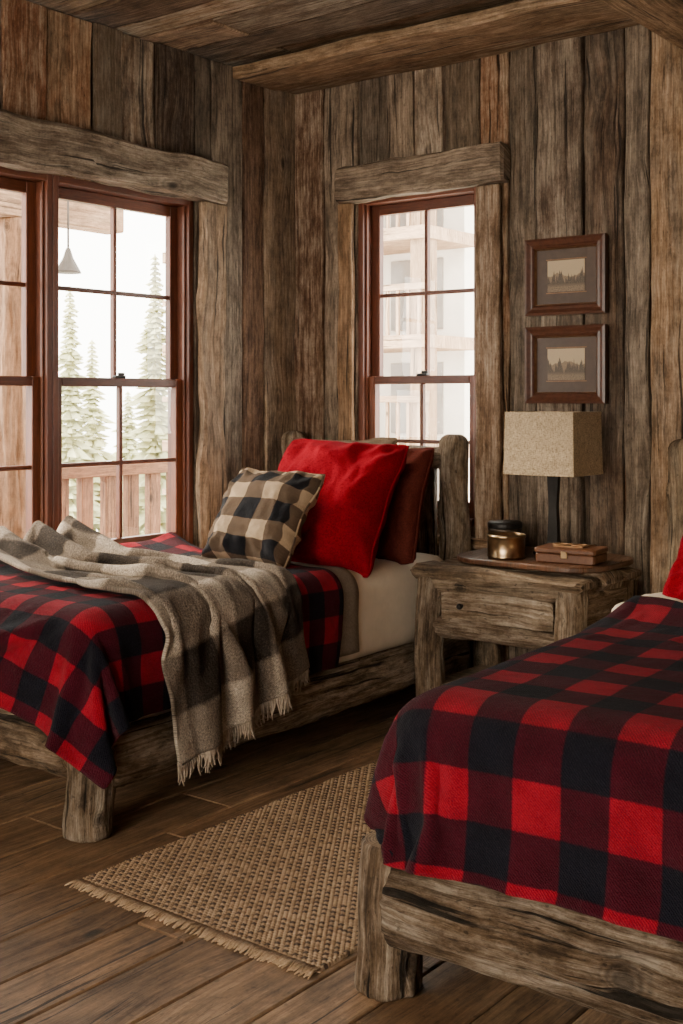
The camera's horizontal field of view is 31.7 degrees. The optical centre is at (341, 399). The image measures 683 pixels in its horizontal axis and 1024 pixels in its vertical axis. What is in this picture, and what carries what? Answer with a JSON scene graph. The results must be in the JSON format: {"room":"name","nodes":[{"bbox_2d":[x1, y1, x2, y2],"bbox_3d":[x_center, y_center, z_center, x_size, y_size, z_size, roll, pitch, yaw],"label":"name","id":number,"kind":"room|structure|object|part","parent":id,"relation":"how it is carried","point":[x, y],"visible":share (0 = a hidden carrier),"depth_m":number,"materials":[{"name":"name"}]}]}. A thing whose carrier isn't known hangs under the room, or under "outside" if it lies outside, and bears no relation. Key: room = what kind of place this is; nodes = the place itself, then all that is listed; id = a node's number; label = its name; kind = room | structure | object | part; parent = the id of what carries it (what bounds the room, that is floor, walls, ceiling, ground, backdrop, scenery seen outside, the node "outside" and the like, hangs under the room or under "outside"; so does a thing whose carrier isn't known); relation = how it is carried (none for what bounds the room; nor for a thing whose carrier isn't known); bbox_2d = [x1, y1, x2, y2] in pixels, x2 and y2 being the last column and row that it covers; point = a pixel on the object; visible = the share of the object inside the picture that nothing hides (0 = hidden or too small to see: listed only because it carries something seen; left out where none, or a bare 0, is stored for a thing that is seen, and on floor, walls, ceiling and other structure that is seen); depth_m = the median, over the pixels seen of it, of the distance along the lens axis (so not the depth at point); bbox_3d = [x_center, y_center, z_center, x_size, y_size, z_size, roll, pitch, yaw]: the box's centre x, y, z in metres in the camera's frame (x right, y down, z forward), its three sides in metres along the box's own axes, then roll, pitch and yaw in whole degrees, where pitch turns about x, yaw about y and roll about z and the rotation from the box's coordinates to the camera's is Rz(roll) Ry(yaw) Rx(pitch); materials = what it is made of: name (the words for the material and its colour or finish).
{"room":"cabin bedroom","nodes":[
{"label":"cabin bedroom","id":0,"kind":"room"},
{"bbox_2d":[0,217,25,538],"bbox_3d":[-2.759,0.230,5.631,0.220,2.500,3.155,0,0,38],"label":"posts","id":1,"kind":"object","parent":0,"point":[12,398],"depth_m":6.70,"materials":[{"name":"brown wood"}]},
{"bbox_2d":[0,0,296,546],"bbox_3d":[-2.514,-0.130,3.576,0.174,3.060,7.500,0,0,38],"label":"wall","id":2,"kind":"structure","parent":0,"point":[55,66],"depth_m":5.94,"materials":[{"name":"brown wood"}]},
{"bbox_2d":[0,166,192,543],"bbox_3d":[-1.306,-0.110,5.132,0.161,1.700,1.756,0,0,38],"label":"window","id":3,"kind":"structure","parent":2,"relation":"in","point":[184,207],"depth_m":5.30,"materials":[{"name":"brown wood"}]},
{"bbox_3d":[-1.586,-0.495,4.819,0.037,0.870,0.857,0,0,38],"label":"upper sash","id":4,"kind":"part","parent":3,"relation":"part of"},
{"bbox_3d":[-1.554,0.302,4.794,0.036,0.805,0.857,0,0,38],"label":"lower sash","id":5,"kind":"part","parent":3,"relation":"part of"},
{"bbox_3d":[-1.045,-0.495,5.511,0.037,0.870,0.777,0,0,38],"label":"upper sash","id":6,"kind":"part","parent":3,"relation":"part of","materials":[{"name":"clear glass"}]},
{"bbox_2d":[113,373,125,377],"bbox_3d":[-1.013,-0.113,5.486,0.028,0.025,0.060,0,0,38],"label":"sash lock","id":7,"kind":"object","parent":3,"relation":"attached to","point":[120,375],"visible":1,"depth_m":5.48,"materials":[{"name":"metal"}]},
{"bbox_3d":[-1.013,0.302,5.486,0.036,0.805,0.777,0,0,38],"label":"lower sash","id":8,"kind":"part","parent":3,"relation":"part of","materials":[{"name":"clear glass"}]},
{"bbox_2d":[0,109,227,203],"bbox_3d":[-1.273,-1.057,4.992,0.104,0.230,2.260,0,0,38],"label":"window header beam","id":9,"kind":"structure","parent":2,"relation":"attached to","point":[29,144],"depth_m":5.24,"materials":[{"name":"brown wood"}]},
{"bbox_2d":[195,201,226,548],"bbox_3d":[-1.230,0.210,5.056,0.075,2.340,2.166,0,0,38],"label":"trim","id":10,"kind":"structure","parent":2,"relation":"attached to","point":[211,296],"depth_m":5.79,"materials":[{"name":"brown wood"}]},
{"bbox_2d":[26,0,518,66],"bbox_3d":[-0.354,-1.736,1.935,5.599,0.167,7.574,0,0,38],"label":"ceiling","id":11,"kind":"structure","parent":0,"point":[232,33],"depth_m":5.28,"materials":[{"name":"brown wood"}]},
{"bbox_2d":[600,0,682,49],"bbox_3d":[-0.633,-1.554,2.100,0.367,0.228,7.150,0,0,38],"label":"ceiling beam","id":12,"kind":"structure","parent":11,"relation":"attached to","point":[664,18],"depth_m":4.51,"materials":[{"name":"brown wood"}]},
{"bbox_2d":[0,685,636,1023],"bbox_3d":[-0.377,1.450,1.906,5.600,0.101,7.500,0,0,38],"label":"floor","id":13,"kind":"structure","parent":0,"point":[68,955],"depth_m":3.12,"materials":[{"name":"brown wood"}]},
{"bbox_2d":[64,763,372,978],"bbox_3d":[0.042,1.393,3.793,0.911,0.013,1.569,0,0,38],"label":"jute rug","id":14,"kind":"object","parent":13,"relation":"on","point":[277,881],"visible":0.49,"depth_m":3.48,"materials":[{"name":"beige wicker"}]},
{"bbox_2d":[0,431,471,842],"bbox_3d":[-0.515,0.780,5.018,1.209,1.240,2.406,0,0,38],"label":"bed","id":15,"kind":"object","parent":13,"relation":"on","point":[376,657],"visible":0.24,"depth_m":4.87,"materials":[{"name":"brown wood"}]},
{"bbox_3d":[-1.178,1.125,4.160,0.865,0.211,0.212,0,0,38],"label":"foot rail","id":16,"kind":"part","parent":15,"relation":"part of","materials":[{"name":"brown wood"}]},
{"bbox_3d":[-0.811,1.198,3.870,0.172,0.405,0.161,0,0,38],"label":"foot post","id":17,"kind":"part","parent":15,"relation":"part of","materials":[{"name":"brown wood"}]},
{"bbox_2d":[0,532,343,790],"bbox_3d":[-0.838,0.901,4.480,1.151,0.602,1.687,0,0,38],"label":"plaid blanket","id":18,"kind":"object","parent":15,"relation":"on","point":[79,664],"visible":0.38,"depth_m":3.90,"materials":[{"name":"red fabric"}]},
{"bbox_2d":[0,515,309,786],"bbox_3d":[-0.773,0.881,4.559,1.266,0.801,0.822,0,0,38],"label":"throw","id":19,"kind":"object","parent":18,"relation":"on","point":[234,645],"visible":1,"depth_m":4.27,"materials":[{"name":"grey fabric"}]},
{"bbox_2d":[201,467,324,567],"bbox_3d":[-0.342,0.489,5.038,0.461,0.398,0.366,0,0,38],"label":"throw pillow","id":20,"kind":"object","parent":18,"relation":"on","point":[261,517],"visible":0.91,"depth_m":4.94,"materials":[{"name":"fabric"}]},
{"bbox_3d":[-0.545,0.889,4.963,1.039,0.393,2.159,0,0,38],"label":"mattress","id":21,"kind":"part","parent":15,"relation":"part of","materials":[{"name":"beige fabric"}]},
{"bbox_3d":[-0.130,1.167,4.738,0.212,0.215,2.133,0,0,38],"label":"rail","id":22,"kind":"part","parent":15,"relation":"part of","materials":[{"name":"brown wood"}]},
{"bbox_3d":[-0.244,0.780,6.209,0.168,1.240,0.160,0,0,38],"label":"head post","id":23,"kind":"part","parent":15,"relation":"part of","materials":[{"name":"brown wood"}]},
{"bbox_2d":[291,561,359,656],"bbox_3d":[-0.395,0.855,5.101,0.996,0.344,0.264,0,0,38],"label":"folded blanket","id":24,"kind":"object","parent":15,"relation":"on","point":[350,642],"depth_m":4.86,"materials":[{"name":"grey fabric"}]},
{"bbox_2d":[278,439,408,577],"bbox_3d":[-0.059,0.460,5.245,0.642,0.565,0.447,0,0,32],"label":"throw pillow","id":25,"kind":"object","parent":15,"relation":"on","point":[344,527],"visible":0.69,"depth_m":5.07,"materials":[{"name":"fabric"}]},
{"bbox_2d":[375,447,433,564],"bbox_3d":[0.126,0.462,5.416,0.592,0.506,0.285,0,0,40],"label":"pillow","id":26,"kind":"object","parent":15,"relation":"on","point":[398,540],"visible":0.34,"depth_m":5.23,"materials":[{"name":"fabric"}]},
{"bbox_3d":[0.143,0.525,5.905,0.975,0.629,0.121,0,0,38],"label":"headboard","id":27,"kind":"part","parent":15,"relation":"part of","materials":[{"name":"brown wood"}]},
{"bbox_3d":[0.524,0.780,5.605,0.165,1.240,0.158,0,0,38],"label":"head post","id":28,"kind":"part","parent":15,"relation":"part of","materials":[{"name":"brown wood"}]},
{"bbox_2d":[354,439,682,1023],"bbox_3d":[1.195,0.780,3.547,1.421,1.240,2.626,0,0,35],"label":"bed","id":29,"kind":"object","parent":13,"relation":"on","point":[593,962],"visible":0.27,"depth_m":2.59,"materials":[{"name":"brown wood"}]},
{"bbox_3d":[0.116,1.222,2.870,0.174,0.355,0.167,0,0,35],"label":"foot post","id":30,"kind":"part","parent":29,"relation":"part of","materials":[{"name":"brown wood"}]},
{"bbox_2d":[355,595,682,941],"bbox_3d":[0.903,0.846,2.983,1.309,0.483,1.415,0,0,35],"label":"plaid blanket","id":31,"kind":"object","parent":29,"relation":"on","point":[551,774],"visible":1,"depth_m":2.63,"materials":[{"name":"red fabric"}]},
{"bbox_3d":[0.540,1.173,2.555,0.977,0.243,0.249,0,0,35],"label":"foot rail","id":32,"kind":"part","parent":29,"relation":"part of","materials":[{"name":"brown wood"}]},
{"bbox_2d":[662,536,682,600],"bbox_3d":[1.407,0.523,4.004,0.613,0.414,0.518,0,0,29],"label":"throw pillow","id":33,"kind":"object","parent":29,"relation":"on","point":[673,587],"visible":0.7,"depth_m":3.95,"materials":[{"name":"fabric"}]},
{"bbox_3d":[1.402,0.780,4.909,0.175,1.240,0.165,0,0,35],"label":"head post","id":34,"kind":"part","parent":29,"relation":"part of","materials":[{"name":"brown wood"}]},
{"bbox_2d":[410,557,641,696],"bbox_3d":[0.783,1.040,5.102,0.824,0.720,0.624,0,0,38],"label":"nightstand","id":35,"kind":"object","parent":13,"relation":"on","point":[492,607],"visible":0.6,"depth_m":4.92,"materials":[{"name":"brown wood"}]},
{"bbox_3d":[0.492,0.855,4.982,0.026,0.026,0.038,0,0,38],"label":"drawer knob","id":36,"kind":"part","parent":35,"relation":"part of","materials":[{"name":"metal"}]},
{"bbox_3d":[0.633,0.859,4.916,0.525,0.146,0.048,0,0,38],"label":"drawer","id":37,"kind":"part","parent":35,"relation":"part of","materials":[{"name":"brown wood"}]},
{"bbox_3d":[0.774,0.980,5.099,0.752,0.500,0.551,0,0,38],"label":"frame","id":38,"kind":"part","parent":35,"relation":"part of","materials":[{"name":"brown wood"}]},
{"bbox_2d":[457,546,633,573],"bbox_3d":[0.856,0.671,5.080,0.685,0.024,0.520,0,0,38],"label":"serving board","id":39,"kind":"object","parent":35,"relation":"on","point":[476,557],"visible":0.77,"depth_m":4.90,"materials":[{"name":"brown wood"}]},
{"bbox_2d":[487,532,525,559],"bbox_3d":[0.689,0.609,5.032,0.163,0.098,0.163,0,0,38],"label":"candle tin","id":40,"kind":"object","parent":39,"relation":"on","point":[501,545],"visible":1,"depth_m":4.97,"materials":[{"name":"gold metal"}]},
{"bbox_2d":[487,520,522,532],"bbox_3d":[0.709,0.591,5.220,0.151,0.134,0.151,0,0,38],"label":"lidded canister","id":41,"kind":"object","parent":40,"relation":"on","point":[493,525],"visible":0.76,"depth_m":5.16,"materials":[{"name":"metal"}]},
{"bbox_2d":[503,411,602,554],"bbox_3d":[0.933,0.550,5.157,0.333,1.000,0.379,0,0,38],"label":"table lamp","id":42,"kind":"object","parent":39,"relation":"on","point":[554,445],"visible":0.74,"depth_m":5.02,"materials":[{"name":"fabric"}]},
{"bbox_3d":[0.900,0.182,5.115,0.333,0.265,0.273,0,0,38],"label":"lamp shade","id":43,"kind":"part","parent":42,"relation":"part of","materials":[{"name":"fabric"}]},
{"bbox_2d":[534,542,607,565],"bbox_3d":[0.936,0.620,4.901,0.260,0.076,0.184,0,0,30],"label":"box","id":44,"kind":"object","parent":39,"relation":"on","point":[563,553],"visible":1,"depth_m":4.84,"materials":[{"name":"brown leather"}]},
{"bbox_3d":[0.937,0.609,4.902,0.260,0.021,0.180,0,0,30],"label":"box lid","id":45,"kind":"part","parent":44,"relation":"part of","materials":[{"name":"brown leather"}]},
{"bbox_2d":[292,437,396,443],"bbox_3d":[-0.031,0.449,5.774,0.644,0.546,0.248,0,0,33],"label":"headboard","id":46,"kind":"object","parent":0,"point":[379,440],"visible":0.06,"depth_m":5.68,"materials":[{"name":"wood"}]},
{"bbox_2d":[294,25,682,684],"bbox_3d":[1.926,-0.130,4.756,5.480,3.060,0.173,0,0,38],"label":"wall","id":47,"kind":"structure","parent":0,"point":[591,126],"depth_m":5.38,"materials":[{"name":"brown wood"}]},
{"bbox_2d":[358,187,475,526],"bbox_3d":[0.408,-0.210,5.948,0.716,1.620,0.161,0,0,38],"label":"window","id":48,"kind":"structure","parent":47,"relation":"in","point":[364,209],"depth_m":6.10,"materials":[{"name":"brown wood"}]},
{"bbox_3d":[0.401,0.223,5.938,0.656,0.685,0.036,0,0,38],"label":"lower sash","id":49,"kind":"part","parent":48,"relation":"part of","materials":[{"name":"clear glass"}]},
{"bbox_2d":[416,371,428,375],"bbox_3d":[0.401,-0.133,5.938,0.060,0.025,0.028,0,0,38],"label":"sash lock","id":50,"kind":"object","parent":48,"relation":"attached to","point":[423,373],"visible":1,"depth_m":5.92,"materials":[{"name":"metal"}]},
{"bbox_3d":[0.426,-0.535,5.970,0.656,0.910,0.037,0,0,38],"label":"upper sash","id":51,"kind":"part","parent":48,"relation":"part of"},
{"bbox_2d":[337,184,502,548],"bbox_3d":[0.364,-0.152,5.858,0.980,1.697,0.062,0,0,38],"label":"trim","id":52,"kind":"structure","parent":47,"relation":"attached to","point":[488,256],"depth_m":5.61,"materials":[{"name":"brown wood"}]},
{"bbox_2d":[335,141,509,204],"bbox_3d":[0.370,-1.089,5.830,0.985,0.205,0.104,0,0,38],"label":"trim","id":53,"kind":"structure","parent":47,"relation":"attached to","point":[487,163],"depth_m":5.76,"materials":[{"name":"brown wood"}]},
{"bbox_2d":[233,0,639,94],"bbox_3d":[1.677,-1.631,4.550,5.260,0.077,0.503,0,0,38],"label":"ceiling beam","id":54,"kind":"structure","parent":47,"relation":"attached to","point":[521,24],"depth_m":5.45,"materials":[{"name":"brown wood"}]},
{"bbox_2d":[525,233,607,316],"bbox_3d":[0.996,-0.552,5.356,0.395,0.345,0.034,0,0,38],"label":"framed picture","id":55,"kind":"object","parent":47,"relation":"attached to","point":[568,275],"visible":1,"depth_m":5.35},
{"bbox_2d":[546,257,586,293],"bbox_3d":[1.001,-0.554,5.363,0.200,0.154,0.002,0,0,38],"label":"print","id":56,"kind":"object","parent":55,"relation":"attached to","point":[564,275],"depth_m":5.36},
{"bbox_2d":[525,324,607,402],"bbox_3d":[0.996,-0.158,5.356,0.395,0.345,0.034,0,0,38],"label":"framed picture","id":57,"kind":"object","parent":47,"relation":"attached to","point":[564,364],"visible":1,"depth_m":5.35},
{"bbox_2d":[546,346,586,381],"bbox_3d":[1.001,-0.160,5.363,0.200,0.154,0.002,0,0,38],"label":"print","id":58,"kind":"object","parent":57,"relation":"attached to","point":[563,363],"depth_m":5.36},
{"label":"outside","id":59,"kind":"structure","parent":0,"visible":0},
{"bbox_3d":[-2.834,5.550,27.429,90.000,0.300,90.000,0,0,38],"label":"ground","id":60,"kind":"structure","parent":59,"visible":0},
{"bbox_2d":[59,286,102,523],"bbox_3d":[-4.240,1.800,18.891,2.002,7.200,2.142,0,0,12],"label":"conifer tree","id":61,"kind":"object","parent":60,"relation":"on","point":[69,357],"visible":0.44,"depth_m":18.90,"materials":[{"name":"green plant"}]},
{"bbox_2d":[75,340,115,532],"bbox_3d":[-4.675,2.150,21.949,2.488,6.500,2.327,0,0,-6],"label":"conifer tree","id":62,"kind":"object","parent":60,"relation":"on","point":[91,395],"visible":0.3,"depth_m":21.90,"materials":[{"name":"plant"}]},
{"bbox_2d":[111,391,144,532],"bbox_3d":[-4.668,2.600,26.763,2.672,5.600,3.154,0,0,-10],"label":"conifer tree","id":63,"kind":"object","parent":60,"relation":"on","point":[129,449],"visible":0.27,"depth_m":26.87,"materials":[{"name":"green plant"}]},
{"bbox_2d":[123,254,167,534],"bbox_3d":[-3.099,1.550,19.044,2.346,7.700,2.324,0,0,38],"label":"conifer tree","id":64,"kind":"object","parent":60,"relation":"on","point":[151,432],"visible":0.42,"depth_m":18.87,"materials":[{"name":"plant"}]},
{"bbox_2d":[162,206,473,532],"bbox_3d":[3.461,0.975,17.943,10.400,8.850,9.200,0,0,38],"label":"building","id":65,"kind":"structure","parent":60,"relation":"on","point":[452,229],"depth_m":15.85,"materials":[{"name":"paint"}]},
{"bbox_3d":[-2.134,3.442,5.690,1.798,3.917,6.600,0,0,38],"label":"deck","id":66,"kind":"object","parent":60,"relation":"on","visible":0},
{"bbox_2d":[0,190,123,234],"bbox_3d":[-2.612,-1.189,5.112,1.830,0.342,5.100,0,0,38],"label":"porch roof beams","id":67,"kind":"object","parent":66,"relation":"on","point":[82,217],"visible":0.13,"depth_m":7.07,"materials":[{"name":"brown wood"}]},
{"bbox_2d":[59,201,80,273],"bbox_3d":[-1.550,-0.975,6.820,0.150,0.510,0.150,0,0,38],"label":"hanging lantern","id":68,"kind":"object","parent":67,"relation":"hanging from","point":[67,265],"visible":0.86,"depth_m":6.79,"materials":[{"name":"metal"}]},
{"bbox_2d":[62,462,167,538],"bbox_3d":[-2.665,0.880,6.108,0.120,0.940,6.605,0,0,38],"label":"deck railing","id":69,"kind":"object","parent":66,"relation":"on","point":[84,476],"visible":0.18,"depth_m":7.63,"materials":[{"name":"brown wood"}]}
]}

